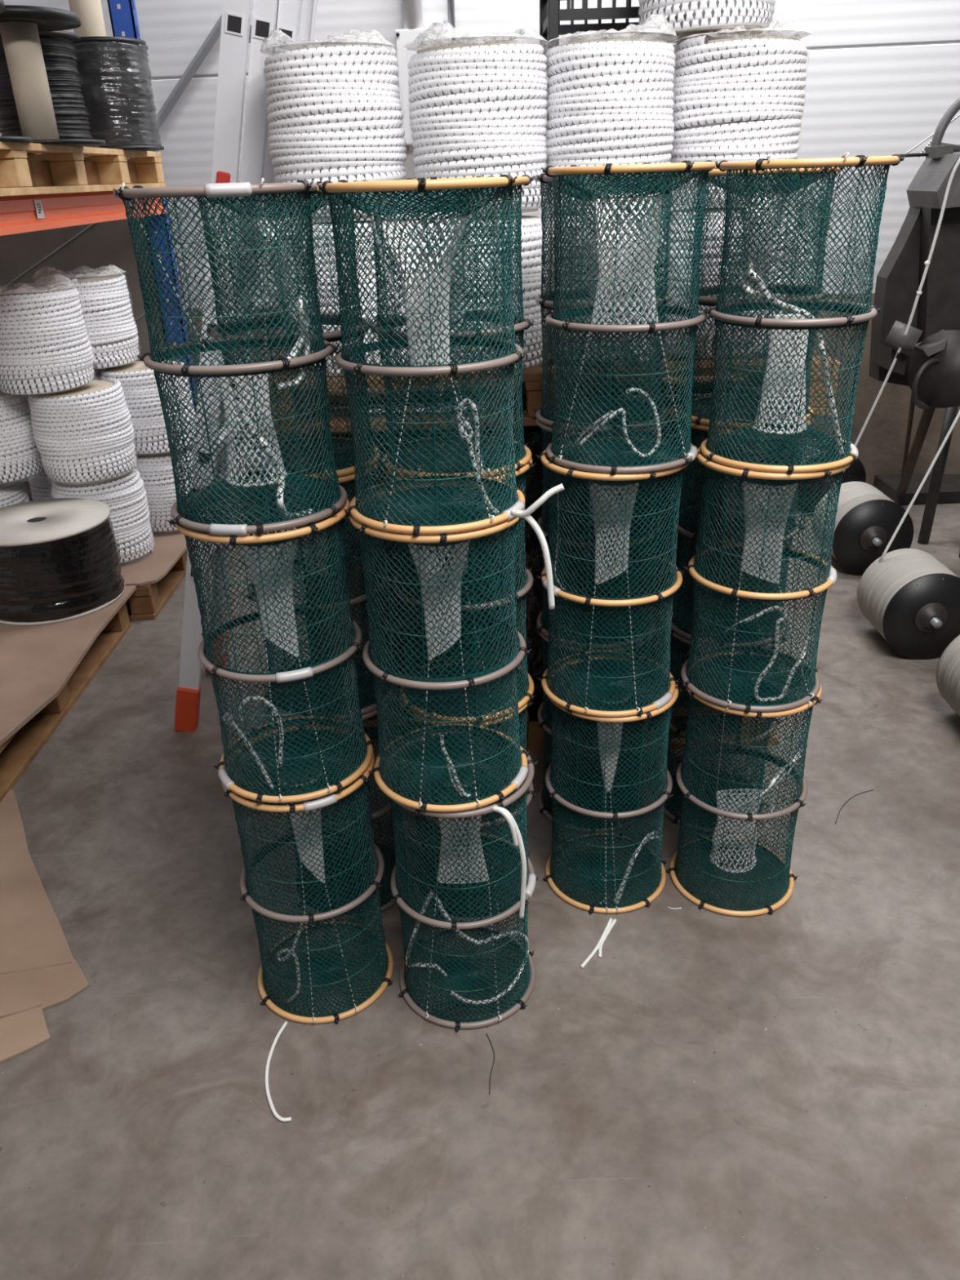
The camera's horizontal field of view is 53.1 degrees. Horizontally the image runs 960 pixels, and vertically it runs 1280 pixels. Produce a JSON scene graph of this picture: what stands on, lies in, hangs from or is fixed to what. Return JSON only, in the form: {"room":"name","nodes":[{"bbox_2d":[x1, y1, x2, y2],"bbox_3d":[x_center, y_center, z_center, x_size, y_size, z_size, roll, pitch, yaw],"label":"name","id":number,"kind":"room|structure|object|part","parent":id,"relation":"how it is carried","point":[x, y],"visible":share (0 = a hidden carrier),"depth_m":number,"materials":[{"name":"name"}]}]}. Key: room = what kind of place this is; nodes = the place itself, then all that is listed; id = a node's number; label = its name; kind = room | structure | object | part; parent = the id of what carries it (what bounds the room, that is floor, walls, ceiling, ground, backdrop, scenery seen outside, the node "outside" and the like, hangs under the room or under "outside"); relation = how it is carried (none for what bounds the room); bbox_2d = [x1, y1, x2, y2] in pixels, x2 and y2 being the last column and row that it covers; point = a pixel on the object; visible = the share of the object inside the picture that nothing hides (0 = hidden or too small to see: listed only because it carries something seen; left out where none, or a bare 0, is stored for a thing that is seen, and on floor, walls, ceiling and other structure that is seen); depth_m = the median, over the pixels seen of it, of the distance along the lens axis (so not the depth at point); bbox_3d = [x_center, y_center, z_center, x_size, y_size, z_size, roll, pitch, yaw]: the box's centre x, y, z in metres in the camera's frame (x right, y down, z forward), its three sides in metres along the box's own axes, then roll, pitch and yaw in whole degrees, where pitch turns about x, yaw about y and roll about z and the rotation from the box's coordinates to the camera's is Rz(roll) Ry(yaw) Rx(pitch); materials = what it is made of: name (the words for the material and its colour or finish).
{"room":"fishing gear warehouse","nodes":[
{"label":"fishing gear warehouse","id":0,"kind":"room"},
{"bbox_2d":[0,493,959,1279],"bbox_3d":[0.338,1.075,1.585,7.800,0.100,10.900,-2,26,0],"label":"floor","id":1,"kind":"structure","parent":0,"point":[712,1095],"depth_m":1.95,"materials":[{"name":"concrete"}]},
{"bbox_2d":[0,789,89,1062],"bbox_3d":[-1.311,0.613,2.526,0.427,0.008,1.368,-14,28,-22],"label":"cardboard sheet","id":2,"kind":"object","parent":1,"relation":"on","point":[39,971],"visible":0.99,"depth_m":2.25,"materials":[{"name":"brown cardboard"}]},
{"bbox_2d":[0,601,131,802],"bbox_3d":[-1.914,0.198,3.261,1.000,0.151,1.390,-2,26,0],"label":"wooden pallet","id":3,"kind":"object","parent":1,"relation":"on","point":[24,747],"visible":0.27,"depth_m":3.23,"materials":[{"name":"brown wood"}]},
{"bbox_2d":[0,585,136,746],"bbox_3d":[-1.887,0.119,3.229,1.060,0.014,1.440,-2,26,0],"label":"board","id":4,"kind":"object","parent":3,"relation":"on","point":[37,662],"visible":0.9,"depth_m":3.29,"materials":[{"name":"cardboard"}]},
{"bbox_2d":[0,497,125,626],"bbox_3d":[-1.678,-0.313,3.713,0.536,0.324,0.534,-2,26,0],"label":"reel","id":5,"kind":"object","parent":4,"relation":"on","point":[60,558],"visible":1,"depth_m":3.55,"materials":[{"name":"black plastic"}]},
{"bbox_2d":[0,0,197,501],"bbox_3d":[-2.006,-1.690,3.203,1.108,3.600,2.660,-2,26,0],"label":"storage rack","id":6,"kind":"object","parent":1,"relation":"on","point":[64,232],"visible":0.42,"depth_m":4.53,"materials":[{"name":"orange metal"}]},
{"bbox_2d":[0,141,165,196],"bbox_3d":[-1.938,-1.618,3.339,1.100,0.146,2.040,-2,26,0],"label":"wooden pallet","id":7,"kind":"object","parent":6,"relation":"on","point":[25,168],"visible":0.99,"depth_m":3.31,"materials":[{"name":"brown wood"}]},
{"bbox_2d":[0,0,33,142],"bbox_3d":[-1.519,-1.640,2.780,0.340,0.360,0.340,-2,26,0],"label":"reel","id":8,"kind":"object","parent":7,"relation":"on","point":[10,139],"visible":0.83,"depth_m":2.79,"materials":[{"name":"plastic"}]},
{"bbox_2d":[0,31,98,147],"bbox_3d":[-1.603,-1.979,3.481,0.360,0.362,0.360,-2,26,0],"label":"reel","id":9,"kind":"object","parent":7,"relation":"on","point":[59,51],"visible":0.59,"depth_m":3.40,"materials":[{"name":"black plastic"}]},
{"bbox_2d":[0,4,106,146],"bbox_3d":[-1.463,-1.813,3.119,0.400,0.370,0.400,-2,26,0],"label":"reel","id":10,"kind":"object","parent":7,"relation":"on","point":[20,26],"visible":0.79,"depth_m":3.07,"materials":[{"name":"plastic"}]},
{"bbox_2d":[68,0,106,36],"bbox_3d":[-1.602,-2.524,3.928,0.124,0.950,0.124,-2,26,0],"label":"cardboard tube","id":11,"kind":"object","parent":7,"relation":"on","point":[90,11],"visible":0.22,"depth_m":3.88,"materials":[{"name":"beige cardboard"}]},
{"bbox_2d":[73,35,164,151],"bbox_3d":[-1.466,-2.158,3.819,0.359,0.378,0.358,7,27,17],"label":"reel","id":12,"kind":"object","parent":7,"relation":"on","point":[115,77],"visible":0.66,"depth_m":3.70,"materials":[{"name":"black plastic"}]},
{"bbox_3d":[-2.027,-1.310,4.824,0.940,1.460,0.018,-2,26,0],"label":"panel","id":13,"kind":"part","parent":6,"relation":"part of","materials":[{"name":"metal"}]},
{"bbox_2d":[128,549,187,620],"bbox_3d":[-1.854,-0.369,4.421,1.000,0.150,1.070,-2,26,0],"label":"wooden pallet","id":14,"kind":"object","parent":1,"relation":"on","point":[146,602],"visible":0.11,"depth_m":4.00,"materials":[{"name":"brown wood"}]},
{"bbox_2d":[119,506,217,586],"bbox_3d":[-1.851,-0.439,4.373,1.130,0.012,1.055,-2,26,0],"label":"board","id":15,"kind":"object","parent":14,"relation":"on","point":[168,547],"visible":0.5,"depth_m":4.12,"materials":[{"name":"cardboard"}]},
{"bbox_2d":[0,480,29,507],"bbox_3d":[-2.123,-0.519,4.127,0.382,0.373,0.384,16,31,33],"label":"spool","id":16,"kind":"object","parent":15,"relation":"on","point":[13,492],"visible":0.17,"depth_m":4.02,"materials":[{"name":"fabric"}]},
{"bbox_2d":[0,390,44,484],"bbox_3d":[-2.010,-0.861,3.963,0.383,0.366,0.384,2,26,7],"label":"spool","id":17,"kind":"object","parent":16,"relation":"on","point":[20,459],"visible":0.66,"depth_m":3.87,"materials":[{"name":"fabric"}]},
{"bbox_2d":[28,469,53,500],"bbox_3d":[-1.892,-0.703,4.487,0.382,0.362,0.385,10,28,23],"label":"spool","id":18,"kind":"object","parent":15,"relation":"on","point":[41,486],"visible":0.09,"depth_m":4.32,"materials":[{"name":"fabric"}]},
{"bbox_2d":[92,368,102,380],"bbox_3d":[-1.848,-1.031,4.306,0.384,0.370,0.385,-5,26,-7],"label":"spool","id":19,"kind":"object","parent":18,"relation":"on","point":[97,372],"visible":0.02,"depth_m":4.21,"materials":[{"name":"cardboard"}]},
{"bbox_2d":[50,468,154,564],"bbox_3d":[-1.618,-0.537,4.126,0.383,0.373,0.384,-2,26,0],"label":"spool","id":20,"kind":"object","parent":15,"relation":"on","point":[126,498],"visible":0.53,"depth_m":4.01,"materials":[{"name":"fabric"}]},
{"bbox_2d":[27,377,136,484],"bbox_3d":[-1.619,-0.855,3.927,0.384,0.370,0.385,14,30,29],"label":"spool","id":21,"kind":"object","parent":20,"relation":"on","point":[84,434],"visible":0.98,"depth_m":3.80,"materials":[{"name":"fabric"}]},
{"bbox_2d":[0,273,93,394],"bbox_3d":[-1.723,-1.194,3.728,0.383,0.410,0.383,-5,26,-7],"label":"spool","id":22,"kind":"object","parent":21,"relation":"on","point":[46,347],"visible":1,"depth_m":3.61,"materials":[{"name":"fabric"}]},
{"bbox_2d":[135,446,194,532],"bbox_3d":[-1.451,-0.725,4.495,0.383,0.374,0.382,-13,28,-21],"label":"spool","id":23,"kind":"object","parent":15,"relation":"on","point":[156,471],"visible":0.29,"depth_m":4.32,"materials":[{"name":"fabric"}]},
{"bbox_2d":[100,360,195,454],"bbox_3d":[-1.479,-1.050,4.301,0.382,0.366,0.384,5,27,15],"label":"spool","id":24,"kind":"object","parent":23,"relation":"on","point":[137,380],"visible":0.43,"depth_m":4.15,"materials":[{"name":"fabric"}]},
{"bbox_2d":[32,264,139,368],"bbox_3d":[-1.687,-1.401,4.128,0.383,0.410,0.382,15,31,31],"label":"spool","id":25,"kind":"object","parent":24,"relation":"on","point":[104,294],"visible":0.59,"depth_m":4.03,"materials":[{"name":"fabric"}]},
{"bbox_2d":[173,0,317,731],"bbox_3d":[-0.635,-1.255,2.658,0.847,3.229,0.462,-2,26,0],"label":"ladder","id":26,"kind":"object","parent":1,"relation":"on","point":[296,19],"visible":0.31,"depth_m":2.44,"materials":[{"name":"silver metal"}]},
{"bbox_2d":[221,723,393,1121],"bbox_3d":[-0.356,0.549,1.959,0.311,0.567,0.547,-2,26,0],"label":"trap","id":27,"kind":"object","parent":1,"relation":"on","point":[312,856],"visible":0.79,"depth_m":2.01,"materials":[{"name":"teal fabric"}]},
{"bbox_2d":[167,481,377,803],"bbox_3d":[-0.377,0.004,1.817,0.320,0.531,0.324,-2,26,0],"label":"trap","id":28,"kind":"object","parent":27,"relation":"on","point":[271,614],"visible":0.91,"depth_m":1.77,"materials":[{"name":"teal fabric"}]},
{"bbox_2d":[113,177,347,535],"bbox_3d":[-0.395,-0.471,1.586,0.324,0.521,0.322,-2,26,0],"label":"trap","id":29,"kind":"object","parent":28,"relation":"on","point":[275,474],"visible":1,"depth_m":1.54,"materials":[{"name":"teal fabric"}]},
{"bbox_3d":[-0.389,-0.284,1.676,0.107,0.006,0.107,-2,26,0],"label":"mouth cord","id":30,"kind":"part","parent":29,"relation":"part of","materials":[{"name":"fabric"}]},
{"bbox_3d":[-0.383,-0.188,1.723,0.115,0.006,0.115,-2,26,0],"label":"mouth cord","id":31,"kind":"part","parent":28,"relation":"part of","materials":[{"name":"wood"}]},
{"bbox_3d":[-0.366,0.271,1.946,0.095,0.006,0.095,-2,26,0],"label":"mouth cord","id":32,"kind":"part","parent":27,"relation":"part of","materials":[{"name":"fabric"}]},
{"bbox_2d":[264,660,412,920],"bbox_3d":[-0.333,0.366,2.340,0.323,0.560,0.325,-2,26,0],"label":"trap","id":33,"kind":"object","parent":1,"relation":"on","point":[384,905],"visible":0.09,"depth_m":2.33,"materials":[{"name":"teal fabric"}]},
{"bbox_2d":[241,444,396,723],"bbox_3d":[-0.352,-0.126,2.102,0.326,0.539,0.326,-2,26,0],"label":"trap","id":34,"kind":"object","parent":33,"relation":"on","point":[371,705],"visible":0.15,"depth_m":2.09,"materials":[{"name":"teal fabric"}]},
{"bbox_2d":[196,180,380,479],"bbox_3d":[-0.366,-0.599,1.870,0.326,0.519,0.324,-2,26,0],"label":"trap","id":35,"kind":"object","parent":34,"relation":"on","point":[340,456],"visible":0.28,"depth_m":1.81,"materials":[{"name":"teal fabric"}]},
{"bbox_3d":[-0.373,-0.787,1.780,0.107,0.006,0.107,-2,26,0],"label":"mouth cord","id":36,"kind":"part","parent":35,"relation":"part of","materials":[{"name":"fabric"}]},
{"bbox_2d":[381,729,538,1031],"bbox_3d":[-0.037,0.506,2.034,0.326,0.558,0.323,-2,26,0],"label":"trap","id":37,"kind":"object","parent":1,"relation":"on","point":[458,977],"visible":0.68,"depth_m":1.99,"materials":[{"name":"teal fabric"}]},
{"bbox_2d":[349,481,531,918],"bbox_3d":[-0.065,0.108,1.822,0.326,0.747,0.357,1,26,7],"label":"trap","id":38,"kind":"object","parent":37,"relation":"on","point":[449,617],"visible":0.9,"depth_m":1.75,"materials":[{"name":"teal fabric"}]},
{"bbox_3d":[-0.074,-0.186,1.698,0.119,0.006,0.119,-2,26,0],"label":"mouth cord","id":39,"kind":"part","parent":38,"relation":"part of","materials":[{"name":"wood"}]},
{"bbox_2d":[316,173,564,608],"bbox_3d":[-0.058,-0.407,1.588,0.369,0.648,0.336,-2,26,0],"label":"trap","id":40,"kind":"object","parent":38,"relation":"on","point":[366,197],"visible":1,"depth_m":1.51,"materials":[{"name":"teal fabric"}]},
{"bbox_3d":[-0.089,-0.649,1.472,0.143,0.006,0.143,-2,26,0],"label":"mouth cord","id":41,"kind":"part","parent":40,"relation":"part of","materials":[{"name":"fabric"}]},
{"bbox_3d":[-0.036,0.510,2.037,0.111,0.003,0.020,-2,26,1],"label":"throat cord","id":42,"kind":"part","parent":37,"relation":"part of","materials":[{"name":"white fabric"}]},
{"bbox_2d":[399,661,538,921],"bbox_3d":[-0.022,0.366,2.318,0.325,0.560,0.325,-2,26,0],"label":"trap","id":43,"kind":"object","parent":1,"relation":"on","point":[530,792],"visible":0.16,"depth_m":2.30,"materials":[{"name":"teal fabric"}]},
{"bbox_2d":[382,441,535,723],"bbox_3d":[-0.040,-0.126,2.080,0.317,0.539,0.324,-2,26,0],"label":"trap","id":44,"kind":"object","parent":43,"relation":"on","point":[526,582],"visible":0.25,"depth_m":2.06,"materials":[{"name":"teal fabric"}]},
{"bbox_2d":[361,174,534,477],"bbox_3d":[-0.056,-0.599,1.848,0.326,0.519,0.325,-2,26,0],"label":"trap","id":45,"kind":"object","parent":44,"relation":"on","point":[522,322],"visible":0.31,"depth_m":1.82,"materials":[{"name":"teal fabric"}]},
{"bbox_2d":[485,1033,494,1094],"bbox_3d":[0.022,0.855,1.941,0.017,0.002,0.148,-2,26,0],"label":"thread","id":46,"kind":"object","parent":1,"relation":"on","point":[486,1033],"visible":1,"depth_m":1.94,"materials":[{"name":"black"}]},
{"bbox_2d":[287,387,793,758],"bbox_3d":[0.180,-0.281,3.103,1.440,1.018,0.818,-2,26,0],"label":"load","id":47,"kind":"object","parent":1,"relation":"on","point":[532,435],"visible":0.04,"depth_m":2.74,"materials":[{"name":"black"}]},
{"bbox_2d":[253,332,840,435],"bbox_3d":[0.162,-0.804,2.848,1.500,0.135,0.860,-2,26,0],"label":"wooden pallet","id":48,"kind":"object","parent":47,"relation":"on","point":[531,385],"visible":0.13,"depth_m":2.48,"materials":[{"name":"brown wood"}]},
{"bbox_2d":[286,220,415,375],"bbox_3d":[-0.335,-0.900,2.510,0.335,0.363,0.335,-23,33,-36],"label":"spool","id":49,"kind":"object","parent":48,"relation":"on","point":[366,224],"visible":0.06,"depth_m":2.36,"materials":[{"name":"fabric"}]},
{"bbox_2d":[260,29,407,220],"bbox_3d":[-0.350,-1.246,2.340,0.336,0.412,0.336,-2,26,0],"label":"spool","id":50,"kind":"object","parent":49,"relation":"on","point":[334,108],"visible":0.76,"depth_m":2.21,"materials":[{"name":"fabric"}]},
{"bbox_2d":[417,215,549,373],"bbox_3d":[0.012,-0.912,2.509,0.345,0.374,0.346,-10,27,-16],"label":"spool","id":51,"kind":"object","parent":48,"relation":"on","point":[531,225],"visible":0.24,"depth_m":2.39,"materials":[{"name":"fabric"}]},
{"bbox_2d":[402,18,548,214],"bbox_3d":[-0.003,-1.261,2.340,0.345,0.408,0.348,5,27,14],"label":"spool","id":52,"kind":"object","parent":51,"relation":"on","point":[477,107],"visible":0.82,"depth_m":2.21,"materials":[{"name":"fabric"}]},
{"bbox_2d":[546,210,666,365],"bbox_3d":[0.328,-0.923,2.509,0.319,0.363,0.318,9,28,21],"label":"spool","id":53,"kind":"object","parent":48,"relation":"on","point":[566,228],"visible":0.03,"depth_m":2.42,"materials":[{"name":"fabric"}]},
{"bbox_2d":[544,13,678,213],"bbox_3d":[0.315,-1.270,2.340,0.319,0.414,0.318,1,26,6],"label":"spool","id":54,"kind":"object","parent":53,"relation":"on","point":[611,94],"visible":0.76,"depth_m":2.21,"materials":[{"name":"fabric"}]},
{"bbox_2d":[663,204,791,357],"bbox_3d":[0.650,-0.961,2.564,0.334,0.374,0.333,-23,33,-37],"label":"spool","id":55,"kind":"object","parent":48,"relation":"on","point":[677,243],"visible":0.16,"depth_m":2.46,"materials":[{"name":"fabric"}]},
{"bbox_2d":[666,18,813,207],"bbox_3d":[0.636,-1.309,2.393,0.335,0.408,0.333,-5,26,-6],"label":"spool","id":56,"kind":"object","parent":55,"relation":"on","point":[739,94],"visible":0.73,"depth_m":2.27,"materials":[{"name":"fabric"}]},
{"bbox_2d":[638,0,775,43],"bbox_3d":[0.555,-1.666,2.313,0.339,0.366,0.339,-20,31,-32],"label":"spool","id":57,"kind":"object","parent":56,"relation":"on","point":[686,15],"visible":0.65,"depth_m":2.26,"materials":[{"name":"fabric"}]},
{"bbox_3d":[0.363,-1.089,2.846,0.340,0.371,0.340,-12,28,-20],"label":"spool","id":58,"kind":"object","parent":48,"relation":"on","visible":0},
{"bbox_3d":[0.351,-1.416,2.686,0.340,0.363,0.340,-12,28,-21],"label":"spool","id":59,"kind":"object","parent":58,"relation":"on","visible":0},
{"bbox_2d":[539,0,677,70],"bbox_3d":[0.390,-1.745,2.650,0.428,0.260,0.328,-2,26,0],"label":"plastic crate","id":60,"kind":"object","parent":59,"relation":"on","point":[551,15],"visible":0.36,"depth_m":2.53,"materials":[{"name":"black plastic"}]},
{"bbox_3d":[0.188,-1.803,2.785,0.028,0.260,0.028,-2,26,0],"label":"corner post","id":61,"kind":"part","parent":60,"relation":"part of","materials":[{"name":"black plastic"}]},
{"bbox_3d":[0.192,-1.672,2.515,0.028,0.260,0.028,-2,26,0],"label":"corner post","id":62,"kind":"part","parent":60,"relation":"part of","materials":[{"name":"black plastic"}]},
{"bbox_2d":[534,603,655,833],"bbox_3d":[0.308,0.210,2.615,0.320,0.560,0.324,-2,26,0],"label":"trap","id":63,"kind":"object","parent":1,"relation":"on","point":[542,713],"visible":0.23,"depth_m":2.60,"materials":[{"name":"teal fabric"}]},
{"bbox_2d":[531,403,668,649],"bbox_3d":[0.294,-0.282,2.376,0.322,0.539,0.326,-2,26,0],"label":"trap","id":64,"kind":"object","parent":63,"relation":"on","point":[542,522],"visible":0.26,"depth_m":2.36,"materials":[{"name":"teal fabric"}]},
{"bbox_2d":[533,173,673,431],"bbox_3d":[0.275,-0.757,2.144,0.307,0.523,0.326,-3,26,-2],"label":"trap","id":65,"kind":"object","parent":64,"relation":"on","point":[545,300],"visible":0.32,"depth_m":2.12,"materials":[{"name":"teal fabric"}]},
{"bbox_2d":[542,656,683,968],"bbox_3d":[0.313,0.386,2.263,0.323,0.552,0.486,-2,26,0],"label":"trap","id":66,"kind":"object","parent":1,"relation":"on","point":[608,753],"visible":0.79,"depth_m":2.30,"materials":[{"name":"teal fabric"}]},
{"bbox_2d":[535,435,688,717],"bbox_3d":[0.286,-0.140,2.097,0.326,0.543,0.311,-2,26,0],"label":"trap","id":67,"kind":"object","parent":66,"relation":"on","point":[606,683],"visible":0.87,"depth_m":2.05,"materials":[{"name":"teal fabric"}]},
{"bbox_3d":[0.286,-0.139,2.096,0.071,0.038,0.019,-2,26,0],"label":"throat cord","id":68,"kind":"part","parent":67,"relation":"part of","materials":[{"name":"white fabric"}]},
{"bbox_3d":[0.279,-0.337,2.000,0.111,0.006,0.111,-2,26,0],"label":"mouth cord","id":69,"kind":"part","parent":67,"relation":"part of","materials":[{"name":"fabric"}]},
{"bbox_2d":[541,160,717,475],"bbox_3d":[0.281,-0.623,1.861,0.325,0.536,0.323,-2,26,0],"label":"trap","id":70,"kind":"object","parent":67,"relation":"on","point":[671,177],"visible":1,"depth_m":1.81,"materials":[{"name":"teal fabric"}]},
{"bbox_3d":[0.274,-0.817,1.766,0.135,0.006,0.135,-2,26,0],"label":"mouth cord","id":71,"kind":"part","parent":70,"relation":"part of","materials":[{"name":"fabric"}]},
{"bbox_2d":[653,600,787,833],"bbox_3d":[0.644,0.205,2.597,0.325,0.564,0.312,13,30,27],"label":"trap","id":72,"kind":"object","parent":1,"relation":"on","point":[676,819],"visible":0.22,"depth_m":2.57,"materials":[{"name":"teal fabric"}]},
{"bbox_2d":[664,400,811,646],"bbox_3d":[0.626,-0.285,2.358,0.326,0.539,0.326,-2,26,0],"label":"trap","id":73,"kind":"object","parent":72,"relation":"on","point":[686,533],"visible":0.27,"depth_m":2.35,"materials":[{"name":"teal fabric"}]},
{"bbox_2d":[677,166,839,428],"bbox_3d":[0.608,-0.758,2.126,0.326,0.519,0.325,-2,26,0],"label":"trap","id":74,"kind":"object","parent":73,"relation":"on","point":[714,176],"visible":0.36,"depth_m":2.07,"materials":[{"name":"teal fabric"}]},
{"bbox_3d":[0.602,-0.946,2.036,0.107,0.006,0.107,-2,26,0],"label":"mouth cord","id":75,"kind":"part","parent":74,"relation":"part of","materials":[{"name":"fabric"}]},
{"bbox_2d":[665,650,822,916],"bbox_3d":[0.626,0.341,2.305,0.324,0.571,0.322,-2,26,0],"label":"trap","id":76,"kind":"object","parent":1,"relation":"on","point":[749,819],"visible":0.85,"depth_m":2.28,"materials":[{"name":"teal fabric"}]},
{"bbox_3d":[0.633,0.546,2.406,0.115,0.006,0.115,-2,26,0],"label":"mouth cord","id":77,"kind":"part","parent":76,"relation":"part of","materials":[{"name":"fabric"}]},
{"bbox_3d":[0.627,0.366,2.318,0.115,0.003,0.020,-2,26,1],"label":"throat cord","id":78,"kind":"part","parent":76,"relation":"part of","materials":[{"name":"white fabric"}]},
{"bbox_2d":[680,435,850,712],"bbox_3d":[0.605,-0.144,2.068,0.325,0.526,0.310,-2,26,0],"label":"trap","id":79,"kind":"object","parent":76,"relation":"on","point":[754,541],"visible":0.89,"depth_m":2.03,"materials":[{"name":"teal fabric"}]},
{"bbox_3d":[0.605,-0.137,2.073,0.087,0.038,0.019,-2,26,0],"label":"throat cord","id":80,"kind":"part","parent":79,"relation":"part of","materials":[{"name":"white fabric"}]},
{"bbox_3d":[0.598,-0.335,1.977,0.119,0.006,0.119,-2,26,0],"label":"mouth cord","id":81,"kind":"part","parent":79,"relation":"part of","materials":[{"name":"fabric"}]},
{"bbox_2d":[700,152,906,474],"bbox_3d":[0.596,-0.624,1.835,0.321,0.542,0.322,-2,26,0],"label":"trap","id":82,"kind":"object","parent":79,"relation":"on","point":[784,326],"visible":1,"depth_m":1.80,"materials":[{"name":"teal fabric"}]},
{"bbox_3d":[0.602,-0.428,1.932,0.107,0.006,0.107,-2,26,0],"label":"mouth cord","id":83,"kind":"part","parent":82,"relation":"part of","materials":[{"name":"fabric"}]},
{"bbox_3d":[0.596,-0.621,1.838,0.071,0.003,0.020,-1,26,1],"label":"throat cord","id":84,"kind":"part","parent":82,"relation":"part of","materials":[{"name":"white fabric"}]},
{"bbox_2d":[793,439,866,512],"bbox_3d":[1.752,-0.840,4.912,0.340,0.340,0.385,-2,26,0],"label":"reel","id":85,"kind":"object","parent":1,"relation":"on","point":[855,472],"visible":0.12,"depth_m":4.78,"materials":[{"name":"black plastic"}]},
{"bbox_2d":[835,789,873,824],"bbox_3d":[1.035,0.459,2.681,0.223,0.002,0.028,-24,34,-38],"label":"thread","id":86,"kind":"object","parent":1,"relation":"on","point":[872,789],"visible":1,"depth_m":2.69,"materials":[{"name":"black"}]},
{"bbox_2d":[812,481,913,575],"bbox_3d":[1.669,-0.495,4.211,0.340,0.340,0.405,-2,26,0],"label":"reel","id":87,"kind":"object","parent":1,"relation":"on","point":[866,520],"visible":0.75,"depth_m":4.07,"materials":[{"name":"black plastic"}]},
{"bbox_2d":[857,548,959,659],"bbox_3d":[1.581,-0.138,3.494,0.330,0.330,0.385,-2,26,0],"label":"reel","id":88,"kind":"object","parent":1,"relation":"on","point":[912,599],"visible":1,"depth_m":3.39,"materials":[{"name":"white fabric"}]},
{"bbox_2d":[879,409,959,562],"bbox_3d":[1.571,-0.628,3.306,0.257,0.805,0.029,13,30,28],"label":"strand","id":89,"kind":"object","parent":88,"relation":"on","point":[954,422],"visible":1,"depth_m":3.37,"materials":[{"name":"white"}]},
{"bbox_2d":[868,97,959,557],"bbox_3d":[2.218,-1.401,4.313,0.942,1.860,2.100,19,33,36],"label":"machine","id":90,"kind":"object","parent":1,"relation":"on","point":[928,362],"visible":0.94,"depth_m":3.63,"materials":[{"name":"grey metal"}]},
{"bbox_2d":[821,156,959,512],"bbox_3d":[1.546,-1.117,3.638,0.065,1.480,0.519,-9,27,-15],"label":"strand","id":91,"kind":"object","parent":90,"relation":"hanging from","point":[927,262],"visible":0.88,"depth_m":3.43,"materials":[{"name":"white fabric"}]},
{"bbox_3d":[1.644,-1.340,3.747,0.174,0.684,0.100,-2,26,0],"label":"frame leg","id":92,"kind":"part","parent":90,"relation":"part of","materials":[{"name":"metal"}]},
{"bbox_3d":[2.014,-0.924,4.523,0.020,0.813,1.209,10,28,23],"label":"leg","id":93,"kind":"part","parent":90,"relation":"part of","materials":[{"name":"metal"}]},
{"bbox_3d":[1.534,-1.724,3.414,0.142,0.013,0.012,-9,27,-15],"label":"guide rod","id":94,"kind":"part","parent":90,"relation":"part of","materials":[{"name":"metal"}]},
{"bbox_3d":[2.018,-0.859,4.465,0.044,0.765,1.012,8,28,19],"label":"leg","id":95,"kind":"part","parent":90,"relation":"part of","materials":[{"name":"metal"}]},
{"bbox_3d":[2.636,-0.821,5.119,0.950,0.070,0.350,-2,26,0],"label":"plate","id":96,"kind":"part","parent":90,"relation":"part of","materials":[{"name":"metal"}]},
{"bbox_2d":[918,139,932,157],"bbox_3d":[2.047,-2.285,4.024,0.338,0.458,0.009,1,26,5],"label":"strand","id":97,"kind":"object","parent":90,"relation":"attached to","point":[930,142],"visible":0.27,"depth_m":4.12,"materials":[{"name":"white"}]},
{"bbox_2d":[914,329,947,356],"bbox_3d":[1.697,-1.111,3.592,0.114,0.079,0.100,-2,26,0],"label":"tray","id":98,"kind":"object","parent":90,"relation":"on","point":[935,344],"depth_m":3.56,"materials":[{"name":"grey metal"}]},
{"bbox_2d":[905,114,959,153],"bbox_3d":[1.792,-1.988,3.734,0.009,0.179,0.269,-23,33,-36],"label":"strand","id":99,"kind":"object","parent":90,"relation":"attached to","point":[958,116],"visible":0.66,"depth_m":3.78,"materials":[{"name":"white fabric"}]},
{"bbox_3d":[2.070,-0.751,4.341,0.071,0.663,0.050,-2,26,0],"label":"leg","id":100,"kind":"part","parent":90,"relation":"part of","materials":[{"name":"metal"}]},
{"bbox_2d":[936,634,959,715],"bbox_3d":[1.606,0.137,2.927,0.330,0.330,0.365,-2,26,0],"label":"reel","id":101,"kind":"object","parent":1,"relation":"on","point":[948,670],"visible":1,"depth_m":2.97,"materials":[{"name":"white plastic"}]},
{"bbox_2d":[0,0,959,310],"bbox_3d":[0.290,-3.276,4.353,9.200,3.300,0.130,1,26,5],"label":"wall","id":102,"kind":"structure","parent":0,"point":[882,76],"depth_m":4.53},
{"bbox_2d":[128,14,222,158],"bbox_3d":[-1.484,-2.675,4.697,0.687,0.703,0.044,1,26,5],"label":"trim","id":103,"kind":"structure","parent":102,"relation":"attached to","point":[215,33],"depth_m":4.64,"materials":[{"name":"silver metal"}]},
{"bbox_2d":[395,0,455,145],"bbox_3d":[-0.261,-3.039,4.387,0.278,1.378,0.096,1,26,5],"label":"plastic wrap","id":104,"kind":"object","parent":102,"relation":"attached to","point":[411,9],"visible":0.42,"depth_m":4.47,"materials":[{"name":"clear"}]},
{"bbox_2d":[164,294,959,486],"bbox_3d":[0.358,-1.344,5.294,9.200,1.000,0.152,1,26,5],"label":"baseboard","id":105,"kind":"structure","parent":102,"relation":"attached to","point":[881,445],"depth_m":5.13,"materials":[{"name":"concrete"}]}
]}

